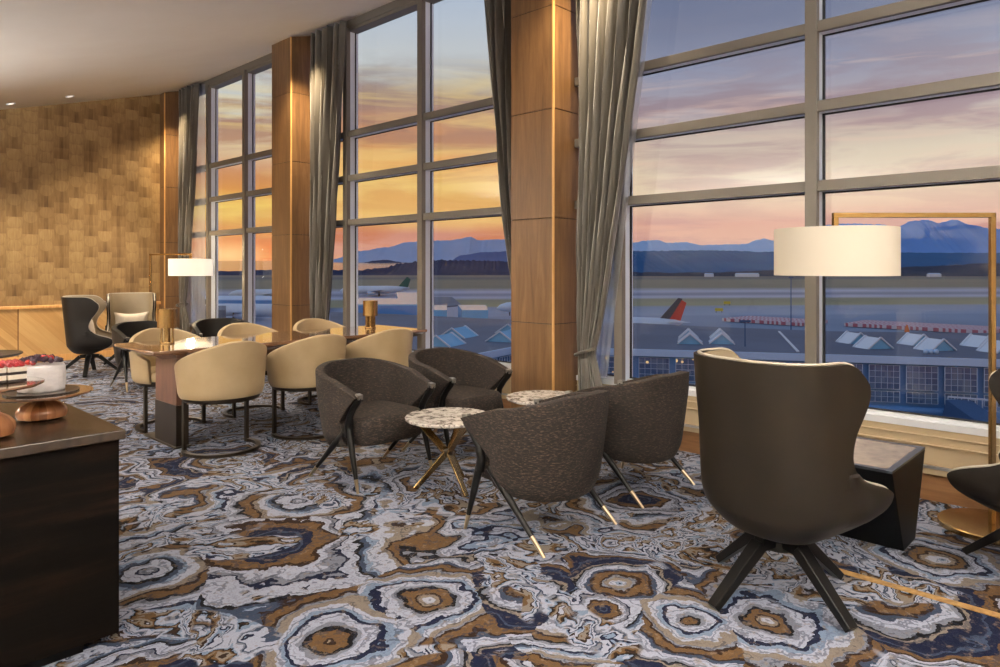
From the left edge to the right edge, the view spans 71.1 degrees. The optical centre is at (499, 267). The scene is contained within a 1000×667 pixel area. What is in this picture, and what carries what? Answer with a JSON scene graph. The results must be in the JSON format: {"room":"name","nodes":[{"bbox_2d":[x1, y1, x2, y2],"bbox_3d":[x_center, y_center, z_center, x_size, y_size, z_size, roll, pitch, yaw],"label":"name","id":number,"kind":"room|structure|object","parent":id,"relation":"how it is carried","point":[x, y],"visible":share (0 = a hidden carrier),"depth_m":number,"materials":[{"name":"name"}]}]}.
{"room":"airport lounge","nodes":[
{"label":"airport lounge","id":0,"kind":"room"},
{"bbox_2d":[0,94,159,306],"bbox_3d":[-8.838,-1.265,8.382,0.100,3.670,9.950,0,0,44],"label":"wall","id":1,"kind":"structure","parent":0,"point":[80,181],"depth_m":10.78,"materials":[{"name":"brown wood"}]},
{"bbox_2d":[0,304,159,358],"bbox_3d":[-8.874,1.000,8.264,0.050,0.800,9.730,0,0,44],"label":"panelling","id":2,"kind":"object","parent":1,"relation":"attached to","point":[33,332],"depth_m":10.34,"materials":[{"name":"brown wood"}]},
{"bbox_2d":[0,301,160,309],"bbox_3d":[-8.866,0.578,8.257,0.070,0.045,9.730,0,0,44],"label":"rail","id":3,"kind":"object","parent":2,"relation":"on","point":[157,302],"depth_m":10.31,"materials":[{"name":"brown wood"}]},
{"bbox_2d":[0,0,394,109],"bbox_3d":[-2.635,-2.311,2.475,17.230,1.582,9.950,0,0,44],"label":"ceiling","id":4,"kind":"structure","parent":0,"point":[51,51],"depth_m":7.56,"materials":[{"name":"paint"}]},
{"bbox_2d":[176,83,199,331],"bbox_3d":[-5.005,-0.760,11.263,0.731,4.291,0.194,0,0,44],"label":"curtain","id":5,"kind":"object","parent":4,"relation":"hanging from","point":[189,95],"visible":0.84,"depth_m":11.26,"materials":[{"name":"fabric"}]},
{"bbox_2d":[199,0,415,88],"bbox_3d":[0.801,-2.958,6.011,17.130,0.160,0.170,0,0,44],"label":"trim","id":6,"kind":"structure","parent":4,"relation":"attached to","point":[395,4],"depth_m":8.37,"materials":[{"name":"grey paint"}]},
{"bbox_2d":[309,21,346,320],"bbox_3d":[-2.095,-0.760,8.492,0.796,4.290,0.194,0,0,44],"label":"curtain","id":7,"kind":"object","parent":4,"relation":"hanging from","point":[328,45],"visible":0.79,"depth_m":8.47,"materials":[{"name":"fabric"}]},
{"bbox_2d":[484,0,511,279],"bbox_3d":[0.030,-0.760,6.468,0.508,4.290,0.193,0,0,44],"label":"curtain","id":8,"kind":"object","parent":4,"relation":"hanging from","point":[497,12],"visible":0.31,"depth_m":6.42,"materials":[{"name":"fabric"}]},
{"bbox_2d":[574,0,646,389],"bbox_3d":[0.928,-0.760,5.613,0.796,4.290,0.194,0,0,44],"label":"curtain","id":9,"kind":"object","parent":4,"relation":"hanging from","point":[610,33],"visible":0.91,"depth_m":5.68,"materials":[{"name":"fabric"}]},
{"bbox_2d":[42,357,999,666],"bbox_3d":[-2.627,1.440,2.411,17.130,0.080,9.870,0,0,44],"label":"floor","id":10,"kind":"structure","parent":0,"point":[253,559],"depth_m":3.20,"materials":[{"name":"carpet"}]},
{"bbox_2d":[0,350,113,362],"bbox_3d":[-8.850,1.350,8.242,0.015,0.100,9.730,0,0,44],"label":"baseboard","id":11,"kind":"structure","parent":10,"relation":"on","point":[108,353],"depth_m":10.67,"materials":[{"name":"brown wood"}]},
{"bbox_2d":[0,400,125,666],"bbox_3d":[-2.734,1.000,2.262,1.480,0.800,2.345,0,0,44],"label":"sideboard","id":12,"kind":"object","parent":10,"relation":"on","point":[59,478],"visible":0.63,"depth_m":2.47,"materials":[{"name":"brown wood"}]},
{"bbox_2d":[0,350,22,357],"bbox_3d":[-2.439,0.501,3.297,0.320,0.195,0.320,0,0,44],"label":"cake stand","id":13,"kind":"object","parent":12,"relation":"on","point":[3,353],"visible":0.99,"depth_m":3.32,"materials":[{"name":"brown wood"}]},
{"bbox_2d":[0,376,44,438],"bbox_3d":[-1.818,0.504,2.470,0.356,0.190,0.356,0,0,44],"label":"cake stand","id":14,"kind":"object","parent":12,"relation":"on","point":[8,424],"visible":0.84,"depth_m":2.46,"materials":[{"name":"brown wood"}]},
{"bbox_2d":[0,368,5,383],"bbox_3d":[-1.791,0.381,2.476,0.062,0.054,0.058,0,0,38],"label":"cake slice","id":15,"kind":"object","parent":14,"relation":"on","point":[2,370],"visible":0.97,"depth_m":2.47,"materials":[{"name":"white food"}]},
{"bbox_2d":[4,366,26,382],"bbox_3d":[-1.749,0.381,2.521,0.062,0.054,0.058,0,0,38],"label":"cake slice","id":16,"kind":"object","parent":14,"relation":"on","point":[19,373],"visible":0.8,"depth_m":2.50,"materials":[{"name":"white food"}]},
{"bbox_2d":[0,384,92,422],"bbox_3d":[-1.819,0.545,2.777,0.356,0.108,0.356,0,0,44],"label":"cake stand","id":17,"kind":"object","parent":12,"relation":"on","point":[46,408],"visible":0.76,"depth_m":2.71,"materials":[{"name":"brown wood"}]},
{"bbox_2d":[1,385,79,397],"bbox_3d":[-1.819,0.488,2.777,0.260,0.006,0.260,0,0,44],"label":"cake board","id":18,"kind":"object","parent":17,"relation":"on","point":[68,388],"visible":0.59,"depth_m":2.71,"materials":[{"name":"brown wood"}]},
{"bbox_2d":[17,362,65,393],"bbox_3d":[-1.819,0.432,2.777,0.165,0.105,0.165,0,0,44],"label":"cake","id":19,"kind":"object","parent":18,"relation":"on","point":[54,374],"visible":0.77,"depth_m":2.73,"materials":[{"name":"white food"}]},
{"bbox_2d":[61,295,120,376],"bbox_3d":[-5.423,0.880,9.254,0.739,1.030,0.739,0,0,-21],"label":"chair","id":20,"kind":"object","parent":10,"relation":"on","point":[78,310],"visible":0.97,"depth_m":8.98,"materials":[{"name":"brown leather"}]},
{"bbox_2d":[89,320,94,332],"bbox_3d":[-5.436,0.800,9.248,0.130,0.330,0.450,0,0,-21],"label":"throw pillow","id":21,"kind":"object","parent":20,"relation":"on","point":[91,325],"visible":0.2,"depth_m":9.23,"materials":[{"name":"fabric"}]},
{"bbox_2d":[103,292,155,364],"bbox_3d":[-5.343,0.880,10.150,0.719,1.030,0.719,0,0,-28],"label":"chair","id":22,"kind":"object","parent":10,"relation":"on","point":[137,302],"visible":0.52,"depth_m":10.33,"materials":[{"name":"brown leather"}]},
{"bbox_2d":[114,311,148,323],"bbox_3d":[-5.350,0.800,10.164,0.450,0.330,0.130,0,0,-28],"label":"throw pillow","id":23,"kind":"object","parent":22,"relation":"on","point":[119,317],"visible":0.4,"depth_m":10.13,"materials":[{"name":"fabric"}]},
{"bbox_2d":[110,321,179,391],"bbox_3d":[-4.202,1.026,8.310,0.632,0.761,0.707,0,0,44],"label":"armchair","id":24,"kind":"object","parent":10,"relation":"on","point":[122,332],"visible":0.38,"depth_m":8.09,"materials":[{"name":"black leather"}]},
{"bbox_2d":[129,328,205,432],"bbox_3d":[-2.922,0.973,6.208,0.610,0.854,0.674,0,0,44],"label":"dining chair","id":25,"kind":"object","parent":10,"relation":"on","point":[143,368],"visible":0.5,"depth_m":5.97,"materials":[{"name":"beige leather"}]},
{"bbox_2d":[160,91,190,328],"bbox_3d":[-5.436,-0.804,11.733,0.204,4.408,0.444,0,0,44],"label":"column","id":26,"kind":"structure","parent":10,"relation":"on","point":[169,101],"depth_m":11.59,"materials":[{"name":"brown wood"}]},
{"bbox_2d":[149,253,212,291],"bbox_3d":[-4.982,0.590,10.617,1.395,1.620,0.610,0,0,24],"label":"floor lamp","id":27,"kind":"object","parent":10,"relation":"on","point":[176,267],"visible":0.68,"depth_m":10.24,"materials":[{"name":"white fabric"}]},
{"bbox_2d":[174,341,266,458],"bbox_3d":[-2.143,0.973,5.410,0.610,0.854,0.674,0,0,44],"label":"dining chair","id":28,"kind":"object","parent":10,"relation":"on","point":[230,372],"visible":1,"depth_m":5.17,"materials":[{"name":"beige leather"}]},
{"bbox_2d":[191,318,249,336],"bbox_3d":[-3.480,1.026,8.777,0.707,0.761,0.632,0,0,-32],"label":"armchair","id":29,"kind":"object","parent":10,"relation":"on","point":[210,327],"visible":0.16,"depth_m":8.94,"materials":[{"name":"black leather"}]},
{"bbox_2d":[217,322,284,417],"bbox_3d":[-2.392,0.973,6.793,0.610,0.854,0.674,0,0,44],"label":"dining chair","id":30,"kind":"object","parent":10,"relation":"on","point":[234,328],"visible":0.23,"depth_m":6.95,"materials":[{"name":"beige leather"}]},
{"bbox_2d":[114,325,426,448],"bbox_3d":[-1.965,1.012,6.463,0.840,0.775,2.670,0,0,44],"label":"dining table","id":31,"kind":"object","parent":10,"relation":"on","point":[168,405],"visible":0.51,"depth_m":5.65,"materials":[{"name":"brown wood"}]},
{"bbox_2d":[157,308,176,343],"bbox_3d":[-2.759,0.481,5.803,0.152,0.285,0.152,0,0,44],"label":"table lamp","id":32,"kind":"object","parent":31,"relation":"on","point":[166,317],"visible":1,"depth_m":5.75,"materials":[{"name":"gold metal"}]},
{"bbox_2d":[363,300,377,328],"bbox_3d":[-1.345,0.481,7.260,0.152,0.285,0.152,0,0,26],"label":"table lamp","id":33,"kind":"object","parent":31,"relation":"on","point":[370,307],"visible":1,"depth_m":7.21,"materials":[{"name":"gold metal"}]},
{"bbox_2d":[272,36,310,331],"bbox_3d":[-2.634,-0.804,9.064,0.484,4.408,0.444,0,0,44],"label":"column","id":34,"kind":"structure","parent":10,"relation":"on","point":[291,56],"depth_m":8.86,"materials":[{"name":"brown wood"}]},
{"bbox_2d":[266,334,346,440],"bbox_3d":[-1.633,0.973,5.946,0.610,0.854,0.674,0,0,44],"label":"dining chair","id":35,"kind":"object","parent":10,"relation":"on","point":[291,367],"visible":0.67,"depth_m":5.68,"materials":[{"name":"beige leather"}]},
{"bbox_2d":[293,318,344,405],"bbox_3d":[-1.848,0.973,7.394,0.610,0.854,0.674,0,0,44],"label":"dining chair","id":36,"kind":"object","parent":10,"relation":"on","point":[310,323],"visible":0.09,"depth_m":7.55,"materials":[{"name":"beige leather"}]},
{"bbox_2d":[309,357,436,493],"bbox_3d":[-0.883,1.026,4.763,0.632,0.761,0.707,0,0,44],"label":"armchair","id":37,"kind":"object","parent":10,"relation":"on","point":[362,401],"visible":0.98,"depth_m":4.64,"materials":[{"name":"grey fabric"}]},
{"bbox_2d":[345,328,412,366],"bbox_3d":[-1.130,0.973,6.503,0.610,0.854,0.674,0,0,44],"label":"dining chair","id":38,"kind":"object","parent":10,"relation":"on","point":[393,345],"visible":0.52,"depth_m":6.24,"materials":[{"name":"beige leather"}]},
{"bbox_2d":[405,407,483,496],"bbox_3d":[-0.328,1.174,4.455,0.550,0.469,0.550,0,0,44],"label":"side table","id":39,"kind":"object","parent":10,"relation":"on","point":[443,417],"visible":0.91,"depth_m":4.43,"materials":[{"name":"stone"}]},
{"bbox_2d":[402,347,512,450],"bbox_3d":[-0.347,1.026,5.412,0.632,0.761,0.707,0,0,44],"label":"armchair","id":40,"kind":"object","parent":10,"relation":"on","point":[462,378],"visible":0.59,"depth_m":5.47,"materials":[{"name":"grey fabric"}]},
{"bbox_2d":[506,390,564,405],"bbox_3d":[0.320,1.174,5.122,0.550,0.469,0.550,0,0,4],"label":"side table","id":41,"kind":"object","parent":10,"relation":"on","point":[526,398],"visible":0.36,"depth_m":5.16,"materials":[{"name":"white stone"}]},
{"bbox_2d":[460,390,616,557],"bbox_3d":[0.236,1.026,3.780,0.632,0.761,0.707,0,0,44],"label":"armchair","id":42,"kind":"object","parent":10,"relation":"on","point":[550,449],"visible":1,"depth_m":3.51,"materials":[{"name":"grey fabric"}]},
{"bbox_2d":[511,0,578,407],"bbox_3d":[0.422,-0.804,6.154,0.484,4.408,0.444,0,0,44],"label":"column","id":43,"kind":"structure","parent":10,"relation":"on","point":[544,52],"depth_m":5.98,"materials":[{"name":"brown wood"}]},
{"bbox_2d":[564,371,694,508],"bbox_3d":[0.855,1.026,4.474,0.632,0.761,0.707,0,0,44],"label":"armchair","id":44,"kind":"object","parent":10,"relation":"on","point":[646,418],"visible":0.79,"depth_m":4.18,"materials":[{"name":"grey fabric"}]},
{"bbox_2d":[502,399,987,509],"bbox_3d":[0.809,1.317,6.020,17.130,0.165,0.145,0,0,44],"label":"baseboard","id":45,"kind":"structure","parent":10,"relation":"on","point":[933,487],"depth_m":4.21,"materials":[{"name":"brown wood"}]},
{"bbox_2d":[190,327,999,468],"bbox_3d":[0.811,1.075,6.021,17.130,0.250,0.140,0,0,44],"label":"panelling","id":46,"kind":"object","parent":45,"relation":"on","point":[934,456],"depth_m":4.21,"materials":[{"name":"brown wood"}]},
{"bbox_2d":[189,60,271,326],"bbox_3d":[-4.003,-0.959,10.551,3.550,3.858,0.170,0,0,44],"label":"window","id":47,"kind":"structure","parent":46,"relation":"on","point":[248,158],"depth_m":10.30,"materials":[{"name":"grey paint"}]},
{"bbox_2d":[336,0,510,368],"bbox_3d":[-1.016,-0.959,7.706,3.740,3.858,0.170,0,0,44],"label":"window","id":48,"kind":"structure","parent":46,"relation":"on","point":[425,118],"depth_m":7.52,"materials":[{"name":"grey paint"}]},
{"bbox_2d":[574,0,999,438],"bbox_3d":[2.207,-0.959,4.637,4.200,3.858,0.170,0,0,44],"label":"window","id":49,"kind":"structure","parent":46,"relation":"on","point":[816,27],"depth_m":4.68,"materials":[{"name":"grey paint"}]},
{"bbox_2d":[190,329,999,476],"bbox_3d":[0.766,1.123,5.974,17.130,0.225,0.090,0,0,44],"label":"ledge","id":50,"kind":"object","parent":45,"relation":"on","point":[695,430],"depth_m":4.22,"materials":[{"name":"beige wood"}]},
{"bbox_2d":[684,424,698,428],"bbox_3d":[1.438,1.192,5.242,0.141,0.014,0.081,0,0,44],"label":"grille","id":51,"kind":"object","parent":50,"relation":"attached to","point":[687,425],"depth_m":5.27,"materials":[{"name":"silver metal"}]},
{"bbox_2d":[923,464,950,471],"bbox_3d":[2.584,1.192,4.150,0.142,0.014,0.081,0,0,44],"label":"grille","id":52,"kind":"object","parent":50,"relation":"attached to","point":[924,465],"depth_m":4.16,"materials":[{"name":"silver metal"}]},
{"bbox_2d":[694,347,893,632],"bbox_3d":[1.197,0.880,3.004,0.737,1.030,0.737,0,0,-32],"label":"chair","id":53,"kind":"object","parent":10,"relation":"on","point":[777,440],"visible":1,"depth_m":2.76,"materials":[{"name":"brown leather"}]},
{"bbox_2d":[839,437,924,550],"bbox_3d":[1.765,1.161,3.594,0.600,0.478,0.600,0,0,44],"label":"side table","id":54,"kind":"object","parent":10,"relation":"on","point":[898,467],"visible":0.48,"depth_m":3.44,"materials":[{"name":"black wood"}]},
{"bbox_2d":[774,213,999,545],"bbox_3d":[2.184,0.552,3.742,1.395,1.695,0.610,0,0,0],"label":"floor lamp","id":55,"kind":"object","parent":10,"relation":"on","point":[834,250],"visible":0.99,"depth_m":3.60,"materials":[{"name":"white fabric"}]},
{"bbox_2d":[839,568,999,617],"bbox_3d":[3.041,1.398,1.830,4.120,0.004,0.045,0,0,44],"label":"carpet strip","id":56,"kind":"object","parent":10,"relation":"on","point":[849,573],"depth_m":2.99,"materials":[{"name":"gold metal"}]},
{"bbox_2d":[947,369,999,554],"bbox_3d":[2.481,0.880,3.128,0.740,1.030,0.740,0,0,-36],"label":"chair","id":57,"kind":"object","parent":10,"relation":"on","point":[979,483],"visible":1,"depth_m":3.09,"materials":[{"name":"brown leather"}]},
{"label":"outside","id":58,"kind":"structure","parent":0,"visible":0},
{"bbox_2d":[218,261,411,270],"bbox_3d":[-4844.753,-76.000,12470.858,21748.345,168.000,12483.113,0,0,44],"label":"sea","id":59,"kind":"structure","parent":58,"point":[222,265],"depth_m":3796.76,"materials":[{"name":"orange liquid"}]},
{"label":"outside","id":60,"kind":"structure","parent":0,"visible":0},
{"bbox_2d":[364,260,401,262],"bbox_3d":[-985.713,-56.612,6000.003,401.382,28.490,398.420,0,0,44],"label":"island","id":61,"kind":"object","parent":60,"point":[377,261],"visible":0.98,"depth_m":5932.45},
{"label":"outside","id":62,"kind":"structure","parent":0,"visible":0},
{"bbox_2d":[452,251,507,261],"bbox_3d":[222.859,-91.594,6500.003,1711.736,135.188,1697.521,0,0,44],"label":"hills","id":63,"kind":"structure","parent":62,"point":[481,256],"depth_m":6316.60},
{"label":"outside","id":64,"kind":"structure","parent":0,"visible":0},
{"bbox_2d":[333,237,633,261],"bbox_3d":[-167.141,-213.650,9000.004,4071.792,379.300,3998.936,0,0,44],"label":"mountains","id":65,"kind":"structure","parent":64,"point":[446,250],"depth_m":8650.65,"materials":[{"name":"blue stone"}]},
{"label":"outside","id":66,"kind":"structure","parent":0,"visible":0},
{"bbox_2d":[633,238,773,251],"bbox_3d":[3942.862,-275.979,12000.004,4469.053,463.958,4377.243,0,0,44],"label":"mountains","id":67,"kind":"structure","parent":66,"point":[762,245],"depth_m":8883.94,"materials":[{"name":"blue stone"}]},
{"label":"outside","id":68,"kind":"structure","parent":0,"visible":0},
{"bbox_2d":[826,220,999,252],"bbox_3d":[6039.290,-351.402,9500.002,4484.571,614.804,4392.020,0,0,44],"label":"mountains","id":69,"kind":"structure","parent":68,"point":[922,236],"depth_m":8883.94,"materials":[{"name":"blue stone"}]},
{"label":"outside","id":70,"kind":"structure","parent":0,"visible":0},
{"bbox_2d":[191,275,999,332],"bbox_3d":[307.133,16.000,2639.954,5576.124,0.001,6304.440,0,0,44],"label":"ground","id":71,"kind":"structure","parent":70,"point":[960,300],"depth_m":393.01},
{"bbox_2d":[196,306,225,320],"bbox_3d":[-76.389,13.250,185.214,25.514,5.500,14.257,0,0,44],"label":"gate building","id":72,"kind":"structure","parent":71,"relation":"on","point":[200,310],"depth_m":174.99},
{"bbox_2d":[191,289,271,318],"bbox_3d":[-78.909,11.275,215.043,34.633,9.450,32.000,0,0,9],"label":"aircraft","id":73,"kind":"object","parent":71,"relation":"on","point":[235,310],"visible":0.44,"depth_m":213.52,"materials":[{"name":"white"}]},
{"bbox_2d":[203,296,271,303],"bbox_3d":[-90.954,13.700,271.623,73.621,4.600,49.359,0,0,44],"label":"building","id":74,"kind":"structure","parent":71,"relation":"on","point":[221,299],"depth_m":254.00,"materials":[{"name":"blue"}]},
{"bbox_2d":[229,289,271,295],"bbox_3d":[-114.032,10.803,345.031,38.096,10.395,35.200,0,0,-6],"label":"aircraft","id":75,"kind":"object","parent":71,"relation":"on","point":[258,292],"visible":0.26,"depth_m":342.54,"materials":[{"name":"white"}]},
{"bbox_2d":[218,259,509,274],"bbox_3d":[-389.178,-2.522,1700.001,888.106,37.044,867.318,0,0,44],"label":"forest","id":76,"kind":"object","parent":71,"relation":"on","point":[441,267],"visible":0.45,"depth_m":1614.73,"materials":[{"name":"blue plant"}]},
{"bbox_2d":[340,277,410,295],"bbox_3d":[-71.106,10.566,400.051,39.828,10.868,36.800,0,0,-9],"label":"aircraft","id":77,"kind":"object","parent":71,"relation":"on","point":[369,290],"visible":0.79,"depth_m":399.00,"materials":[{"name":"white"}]},
{"bbox_2d":[358,298,416,314],"bbox_3d":[-28.743,11.900,166.292,40.824,8.200,27.695,0,0,44],"label":"building","id":78,"kind":"structure","parent":71,"relation":"on","point":[385,305],"depth_m":150.01,"materials":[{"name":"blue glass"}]},
{"bbox_2d":[396,292,416,298],"bbox_3d":[-30.658,12.500,231.096,54.600,7.000,36.711,0,0,44],"label":"building","id":79,"kind":"structure","parent":71,"relation":"on","point":[402,295],"depth_m":229.07,"materials":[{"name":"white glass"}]},
{"bbox_2d":[434,305,446,316],"bbox_3d":[-12.168,11.600,128.154,15.710,8.800,13.943,0,0,44],"label":"gate building","id":80,"kind":"structure","parent":71,"relation":"on","point":[439,310],"depth_m":120.01,"materials":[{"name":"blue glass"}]},
{"bbox_2d":[434,297,461,316],"bbox_3d":[-20.567,13.400,228.243,55.802,5.200,52.479,0,0,44],"label":"building","id":81,"kind":"structure","parent":71,"relation":"on","point":[452,304],"depth_m":207.10,"materials":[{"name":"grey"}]},
{"bbox_2d":[458,305,487,318],"bbox_3d":[-4.820,11.550,126.754,16.124,8.900,14.866,0,0,44],"label":"gate building","id":82,"kind":"structure","parent":71,"relation":"on","point":[466,311],"depth_m":118.00,"materials":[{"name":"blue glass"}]},
{"bbox_2d":[497,302,510,315],"bbox_3d":[15.377,11.511,235.000,32.901,8.978,30.400,0,0,0],"label":"aircraft","id":83,"kind":"object","parent":71,"relation":"on","point":[506,307],"visible":0.18,"depth_m":233.88,"materials":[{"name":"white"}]},
{"bbox_2d":[603,319,613,322],"bbox_3d":[19.127,12.750,124.086,9.500,6.500,12.410,0,0,44],"label":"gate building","id":84,"kind":"structure","parent":71,"relation":"on","point":[604,320],"depth_m":126.66,"materials":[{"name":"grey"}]},
{"bbox_2d":[604,298,689,324],"bbox_3d":[25.107,11.370,158.000,33.940,9.261,31.360,0,0,0],"label":"aircraft","id":85,"kind":"object","parent":71,"relation":"on","point":[673,315],"visible":0.22,"depth_m":157.79,"materials":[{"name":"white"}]},
{"bbox_2d":[330,312,999,419],"bbox_3d":[3.730,11.145,79.825,99.560,9.710,87.498,0,0,44],"label":"terminal building","id":86,"kind":"structure","parent":71,"relation":"on","point":[915,372],"depth_m":63.88,"materials":[{"name":"blue"}]},
{"bbox_2d":[739,320,750,346],"bbox_3d":[23.100,6.160,66.000,1.000,2.480,0.240,0,0,0],"label":"mast","id":87,"kind":"object","parent":86,"relation":"on","point":[744,321],"visible":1,"depth_m":65.95,"materials":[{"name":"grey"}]},
{"bbox_2d":[923,349,938,353],"bbox_3d":[37.312,7.250,60.600,1.520,0.490,0.672,0,0,0],"label":"roof vent","id":88,"kind":"object","parent":86,"relation":"attached to","point":[925,351],"depth_m":60.36,"materials":[{"name":"blue"}]},
{"bbox_2d":[704,273,713,276],"bbox_3d":[373.215,12.500,1250.000,14.000,7.000,11.000,0,0,0],"label":"shed","id":89,"kind":"object","parent":71,"relation":"on","point":[705,274],"visible":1,"depth_m":1245.03,"materials":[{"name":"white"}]},
{"bbox_2d":[735,273,758,276],"bbox_3d":[441.072,12.500,1250.000,40.000,7.000,11.000,0,0,0],"label":"shed","id":90,"kind":"object","parent":71,"relation":"on","point":[736,274],"visible":1,"depth_m":1245.03,"materials":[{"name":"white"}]},
{"bbox_2d":[504,250,999,272],"bbox_3d":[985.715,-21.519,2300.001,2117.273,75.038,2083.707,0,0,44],"label":"forest","id":91,"kind":"object","parent":71,"relation":"on","point":[674,261],"visible":0.3,"depth_m":2059.23,"materials":[{"name":"blue plant"}]},
{"bbox_2d":[722,316,826,325],"bbox_3d":[80.174,15.400,205.000,25.341,0.900,17.913,0,0,44],"label":"barrier","id":92,"kind":"object","parent":71,"relation":"on","point":[754,319],"visible":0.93,"depth_m":203.19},
{"bbox_2d":[788,277,793,329],"bbox_3d":[62.357,8.960,150.000,1.000,14.080,0.280,0,0,0],"label":"mast","id":93,"kind":"object","parent":71,"relation":"on","point":[788,277],"visible":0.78,"depth_m":149.94,"materials":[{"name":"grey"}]},
{"bbox_2d":[611,263,999,275],"bbox_3d":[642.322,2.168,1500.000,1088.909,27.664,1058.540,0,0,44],"label":"forest","id":94,"kind":"object","parent":71,"relation":"on","point":[978,269],"visible":0.39,"depth_m":1430.92,"materials":[{"name":"blue plant"}]},
{"bbox_2d":[844,320,999,332],"bbox_3d":[111.129,15.400,184.000,34.112,0.900,17.193,0,0,44],"label":"barrier","id":95,"kind":"object","parent":71,"relation":"on","point":[955,328],"visible":0.82,"depth_m":182.01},
{"bbox_2d":[927,273,940,276],"bbox_3d":[775.001,12.500,1250.000,20.000,7.000,11.000,0,0,0],"label":"shed","id":96,"kind":"object","parent":71,"relation":"on","point":[928,274],"visible":1,"depth_m":1245.03,"materials":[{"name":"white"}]},
{"bbox_2d":[942,396,999,422],"bbox_3d":[37.324,13.170,52.998,7.482,5.660,7.542,0,0,44],"label":"bridge","id":97,"kind":"structure","parent":71,"relation":"on","point":[963,408],"depth_m":55.10,"materials":[{"name":"blue"}]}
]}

